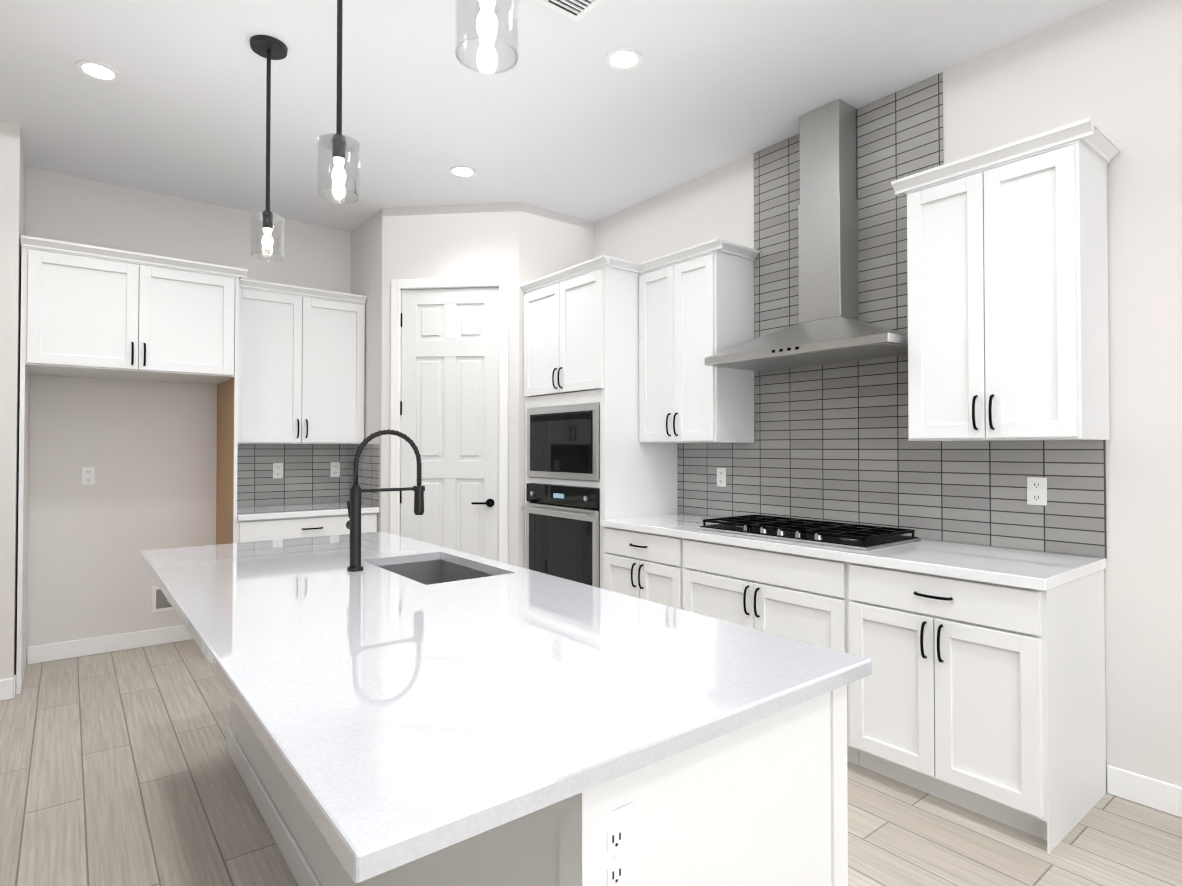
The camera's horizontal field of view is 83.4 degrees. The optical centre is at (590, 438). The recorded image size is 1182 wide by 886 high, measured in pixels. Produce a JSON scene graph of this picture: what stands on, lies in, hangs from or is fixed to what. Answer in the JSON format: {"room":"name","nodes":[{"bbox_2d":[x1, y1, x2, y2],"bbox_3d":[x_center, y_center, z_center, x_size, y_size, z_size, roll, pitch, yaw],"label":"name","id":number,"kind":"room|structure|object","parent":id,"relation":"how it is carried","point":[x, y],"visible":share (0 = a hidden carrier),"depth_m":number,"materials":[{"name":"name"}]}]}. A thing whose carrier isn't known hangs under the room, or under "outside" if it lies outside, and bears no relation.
{"room":"kitchen","nodes":[
{"label":"kitchen","id":0,"kind":"room"},
{"bbox_2d":[0,121,31,679],"bbox_3d":[-3.381,-0.153,3.760,0.215,3.090,0.650,1,-1,-38],"label":"wall","id":1,"kind":"structure","parent":0,"point":[15,178],"depth_m":3.56,"materials":[{"name":"paint"}]},
{"bbox_2d":[26,168,367,664],"bbox_3d":[-3.915,-0.151,3.867,5.170,3.090,0.120,1,-1,-38],"label":"wall","id":2,"kind":"structure","parent":0,"point":[148,448],"depth_m":4.43,"materials":[{"name":"paint"}]},
{"bbox_2d":[81,467,94,484],"bbox_3d":[-3.259,0.240,4.298,0.072,0.116,0.008,1,-1,-38],"label":"outlet","id":3,"kind":"object","parent":2,"relation":"attached to","point":[87,473],"depth_m":4.29,"materials":[{"name":"white plastic"}]},
{"bbox_2d":[20,235,239,386],"bbox_3d":[-2.890,-0.751,4.197,1.027,0.698,0.635,1,-1,-38],"label":"upper cabinet","id":4,"kind":"object","parent":2,"relation":"attached to","point":[87,310],"depth_m":3.92,"materials":[{"name":"white wood"}]},
{"bbox_2d":[152,586,173,612],"bbox_3d":[-2.899,1.094,4.556,0.200,0.180,0.030,1,-1,-38],"label":"outlet","id":5,"kind":"object","parent":2,"relation":"attached to","point":[160,602],"depth_m":4.53,"materials":[{"name":"white plastic"}]},
{"bbox_2d":[217,275,366,446],"bbox_3d":[-2.192,-0.526,4.918,0.919,1.126,0.350,1,-1,-38],"label":"upper cabinet","id":6,"kind":"object","parent":2,"relation":"attached to","point":[277,363],"depth_m":4.76,"materials":[{"name":"white wood"}]},
{"bbox_2d":[237,444,379,506],"bbox_3d":[-2.105,0.265,4.800,0.923,0.460,0.649,1,-1,-38],"label":"tile backsplash","id":7,"kind":"structure","parent":2,"relation":"attached to","point":[306,478],"depth_m":5.05,"materials":[{"name":"grey tile"}]},
{"bbox_2d":[273,463,282,477],"bbox_3d":[-2.359,0.240,4.997,0.072,0.116,0.009,1,-1,-38],"label":"electrical outlet plate","id":8,"kind":"object","parent":7,"relation":"attached to","point":[278,469],"depth_m":4.99,"materials":[{"name":"white plastic"}]},
{"bbox_2d":[330,462,339,476],"bbox_3d":[-2.029,0.243,5.257,0.072,0.116,0.009,1,-1,-38],"label":"electrical outlet plate","id":9,"kind":"object","parent":7,"relation":"attached to","point":[334,466],"depth_m":5.25,"materials":[{"name":"white plastic"}]},
{"bbox_2d":[0,625,1181,817],"bbox_3d":[-1.867,1.317,2.273,6.466,0.110,4.888,1,-1,-38],"label":"baseboard","id":10,"kind":"structure","parent":2,"relation":"attached to","point":[1159,795],"depth_m":4.11,"materials":[{"name":"white wood"}]},
{"bbox_2d":[428,203,515,565],"bbox_3d":[-0.884,-0.137,4.885,0.390,3.090,0.480,1,-1,-38],"label":"wall","id":11,"kind":"structure","parent":0,"point":[468,240],"depth_m":4.74,"materials":[{"name":"paint"}]},
{"bbox_2d":[400,287,498,560],"bbox_3d":[-1.018,0.158,4.777,0.552,2.482,0.540,1,-1,-38],"label":"pantry door","id":12,"kind":"structure","parent":11,"relation":"in","point":[449,407],"depth_m":4.77,"materials":[{"name":"white wood"}]},
{"bbox_2d":[390,276,508,563],"bbox_3d":[-1.029,0.126,4.763,0.630,2.560,0.669,1,-1,-38],"label":"door frame","id":13,"kind":"structure","parent":11,"relation":"attached to","point":[399,286],"depth_m":4.63,"materials":[{"name":"white wood"}]},
{"bbox_2d":[0,0,1110,231],"bbox_3d":[-0.148,-1.779,1.564,8.500,0.100,9.200,1,-1,-38],"label":"ceiling","id":14,"kind":"structure","parent":0,"point":[562,118],"depth_m":3.23,"materials":[{"name":"paint"}]},
{"bbox_2d":[75,60,120,81],"bbox_3d":[-2.284,-1.704,3.074,0.170,0.006,0.170,1,-1,-38],"label":"recessed light","id":15,"kind":"object","parent":14,"relation":"in","point":[97,71],"visible":1,"depth_m":3.07,"materials":[{"name":"white plastic"}]},
{"bbox_2d":[250,35,287,261],"bbox_3d":[-1.400,-1.248,2.874,0.150,0.924,0.150,1,-1,-38],"label":"pendant light","id":16,"kind":"object","parent":14,"relation":"hanging from","point":[269,48],"visible":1,"depth_m":2.87,"materials":[{"name":"clear glass"}]},
{"bbox_2d":[317,0,359,203],"bbox_3d":[-0.828,-1.257,2.182,0.150,0.924,0.150,1,-1,-38],"label":"pendant light","id":17,"kind":"object","parent":14,"relation":"hanging from","point":[339,144],"visible":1,"depth_m":2.17,"materials":[{"name":"clear glass"}]},
{"bbox_2d":[449,166,476,177],"bbox_3d":[-0.808,-1.689,4.189,0.170,0.006,0.170,1,-1,-38],"label":"recessed light","id":18,"kind":"object","parent":14,"relation":"in","point":[463,171],"visible":1,"depth_m":4.18,"materials":[{"name":"white plastic"}]},
{"bbox_2d":[455,0,518,73],"bbox_3d":[-0.219,-1.268,1.405,0.150,0.924,0.150,1,-1,-38],"label":"pendant light","id":19,"kind":"object","parent":14,"relation":"hanging from","point":[487,24],"visible":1,"depth_m":1.39,"materials":[{"name":"clear glass"}]},
{"bbox_2d":[535,0,602,21],"bbox_3d":[-0.085,-1.707,2.459,0.360,0.016,0.360,1,-1,-38],"label":"ceiling vent","id":20,"kind":"object","parent":14,"relation":"in","point":[577,10],"visible":1,"depth_m":2.61,"materials":[{"name":"white metal"}]},
{"bbox_2d":[605,48,642,70],"bbox_3d":[0.147,-1.706,2.981,0.170,0.006,0.170,1,-1,-38],"label":"recessed light","id":21,"kind":"object","parent":14,"relation":"in","point":[622,59],"visible":1,"depth_m":2.98,"materials":[{"name":"white plastic"}]},
{"bbox_2d":[0,639,1181,885],"bbox_3d":[-0.148,1.411,1.519,8.500,0.100,9.200,1,-1,-38],"label":"floor","id":22,"kind":"structure","parent":0,"point":[118,769],"depth_m":2.42,"materials":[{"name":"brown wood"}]},
{"bbox_2d":[216,511,376,544],"bbox_3d":[-2.108,0.972,4.791,0.919,0.870,0.635,1,-1,-38],"label":"base cabinet","id":23,"kind":"object","parent":22,"relation":"on","point":[228,531],"depth_m":4.49,"materials":[{"name":"white wood"}]},
{"bbox_2d":[220,503,378,522],"bbox_3d":[-2.103,0.517,4.791,0.919,0.040,0.650,1,-1,-38],"label":"countertop","id":24,"kind":"structure","parent":23,"relation":"on","point":[293,511],"depth_m":4.57,"materials":[{"name":"white stone"}]},
{"bbox_2d":[226,687,847,885],"bbox_3d":[-0.526,0.931,2.164,0.743,0.878,2.594,1,-1,-38],"label":"kitchen island","id":25,"kind":"object","parent":22,"relation":"on","point":[766,804],"depth_m":1.16,"materials":[{"name":"white wood"}]},
{"bbox_2d":[140,531,871,885],"bbox_3d":[-0.659,0.474,2.066,1.050,0.032,2.650,1,-1,-38],"label":"island countertop","id":26,"kind":"structure","parent":25,"relation":"on","point":[409,721],"depth_m":1.25,"materials":[{"name":"white stone"}]},
{"bbox_2d":[346,429,424,571],"bbox_3d":[-0.747,0.214,2.416,0.284,0.498,0.082,1,-1,-38],"label":"kitchen faucet","id":27,"kind":"object","parent":26,"relation":"on","point":[353,524],"visible":1,"depth_m":2.33,"materials":[{"name":"black metal"}]},
{"bbox_2d":[380,555,495,582],"bbox_3d":[-0.571,0.600,2.413,0.354,0.233,0.614,1,-1,-38],"label":"sink","id":28,"kind":"object","parent":26,"relation":"in","point":[432,569],"depth_m":2.68,"materials":[{"name":"grey metal"}]},
{"bbox_2d":[595,802,634,885],"bbox_3d":[0.035,0.608,0.968,0.080,0.128,0.008,1,-1,-38],"label":"island outlet","id":29,"kind":"object","parent":25,"relation":"attached to","point":[615,822],"depth_m":0.97,"materials":[{"name":"white plastic"}]},
{"bbox_2d":[600,529,667,605],"bbox_3d":[0.547,0.959,3.910,0.645,0.870,0.720,1,-1,-38],"label":"base cabinet","id":30,"kind":"object","parent":22,"relation":"on","point":[631,564],"depth_m":3.76,"materials":[{"name":"white wood"}]},
{"bbox_2d":[668,537,823,646],"bbox_3d":[1.018,0.951,3.313,0.645,0.870,1.080,1,-1,-38],"label":"base cabinet","id":31,"kind":"object","parent":22,"relation":"on","point":[782,594],"depth_m":3.13,"materials":[{"name":"white wood"}]},
{"bbox_2d":[824,561,1106,852],"bbox_3d":[1.509,0.942,2.692,0.645,0.870,0.784,1,-1,-38],"label":"base cabinet","id":32,"kind":"object","parent":22,"relation":"on","point":[980,689],"depth_m":2.41,"materials":[{"name":"white wood"}]},
{"bbox_2d":[600,513,1105,592],"bbox_3d":[1.033,0.496,3.286,0.663,0.040,2.312,1,-1,-38],"label":"countertop","id":33,"kind":"structure","parent":32,"relation":"on","point":[989,565],"depth_m":2.68,"materials":[{"name":"white stone"}]},
{"bbox_2d":[697,514,921,549],"bbox_3d":[1.049,0.450,3.300,0.500,0.050,0.950,1,-1,-38],"label":"gas cooktop","id":34,"kind":"object","parent":33,"relation":"in","point":[849,535],"visible":1,"depth_m":3.14,"materials":[{"name":"black metal"}]},
{"bbox_2d":[524,481,667,587],"bbox_3d":[0.014,0.628,4.523,0.578,0.614,0.784,1,-1,-38],"label":"base cabinet","id":35,"kind":"object","parent":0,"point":[562,522],"depth_m":4.25,"materials":[{"name":"wood"}]},
{"bbox_2d":[521,483,599,587],"bbox_3d":[-0.009,0.628,4.504,0.636,0.634,0.784,1,-1,-38],"label":"wall oven","id":36,"kind":"object","parent":35,"relation":"in","point":[563,519],"depth_m":4.29,"materials":[{"name":"black metal"}]},
{"bbox_2d":[580,0,1181,789],"bbox_3d":[2.295,-0.173,2.337,0.120,3.090,7.420,1,-1,-38],"label":"wall","id":37,"kind":"structure","parent":0,"point":[1117,64],"depth_m":2.54,"materials":[{"name":"paint"}]},
{"bbox_2d":[525,401,655,480],"bbox_3d":[-0.025,0.025,4.501,0.476,0.459,0.784,1,-1,-38],"label":"upper cabinet","id":38,"kind":"object","parent":37,"relation":"attached to","point":[589,440],"depth_m":4.19,"materials":[{"name":"wood"}]},
{"bbox_2d":[527,403,599,480],"bbox_3d":[-0.025,0.025,4.500,0.477,0.479,0.784,1,-1,-38],"label":"microwave","id":39,"kind":"object","parent":38,"relation":"in","point":[563,439],"depth_m":4.31,"materials":[{"name":"black metal"}]},
{"bbox_2d":[636,238,755,444],"bbox_3d":[0.630,-0.539,4.053,0.350,1.126,0.629,1,-1,-38],"label":"upper cabinet","id":40,"kind":"object","parent":37,"relation":"attached to","point":[695,303],"depth_m":3.87,"materials":[{"name":"white wood"}]},
{"bbox_2d":[705,99,907,370],"bbox_3d":[1.116,-1.052,3.355,0.462,1.302,1.030,1,-1,-38],"label":"range hood","id":41,"kind":"object","parent":37,"relation":"attached to","point":[829,327],"visible":0.92,"depth_m":3.36,"materials":[{"name":"silver metal"}]},
{"bbox_2d":[677,73,1106,557],"bbox_3d":[1.294,-0.611,3.506,0.008,2.176,2.313,1,-1,-38],"label":"tile backsplash","id":42,"kind":"structure","parent":37,"relation":"attached to","point":[832,443],"depth_m":3.33,"materials":[{"name":"grey tile"}]},
{"bbox_2d":[717,468,725,486],"bbox_3d":[0.805,0.237,4.098,0.009,0.116,0.072,1,-1,-38],"label":"electrical outlet plate","id":43,"kind":"object","parent":42,"relation":"attached to","point":[721,472],"depth_m":4.09,"materials":[{"name":"white plastic"}]},
{"bbox_2d":[1027,477,1046,505],"bbox_3d":[1.859,0.218,2.764,0.009,0.116,0.072,1,-1,-38],"label":"electrical outlet plate","id":44,"kind":"object","parent":42,"relation":"attached to","point":[1036,490],"depth_m":2.76,"materials":[{"name":"white plastic"}]},
{"bbox_2d":[900,119,1111,440],"bbox_3d":[1.684,-0.557,2.718,0.350,1.126,0.623,1,-1,-38],"label":"upper cabinet","id":45,"kind":"object","parent":37,"relation":"attached to","point":[1007,244],"depth_m":2.55,"materials":[{"name":"white wood"}]}
]}

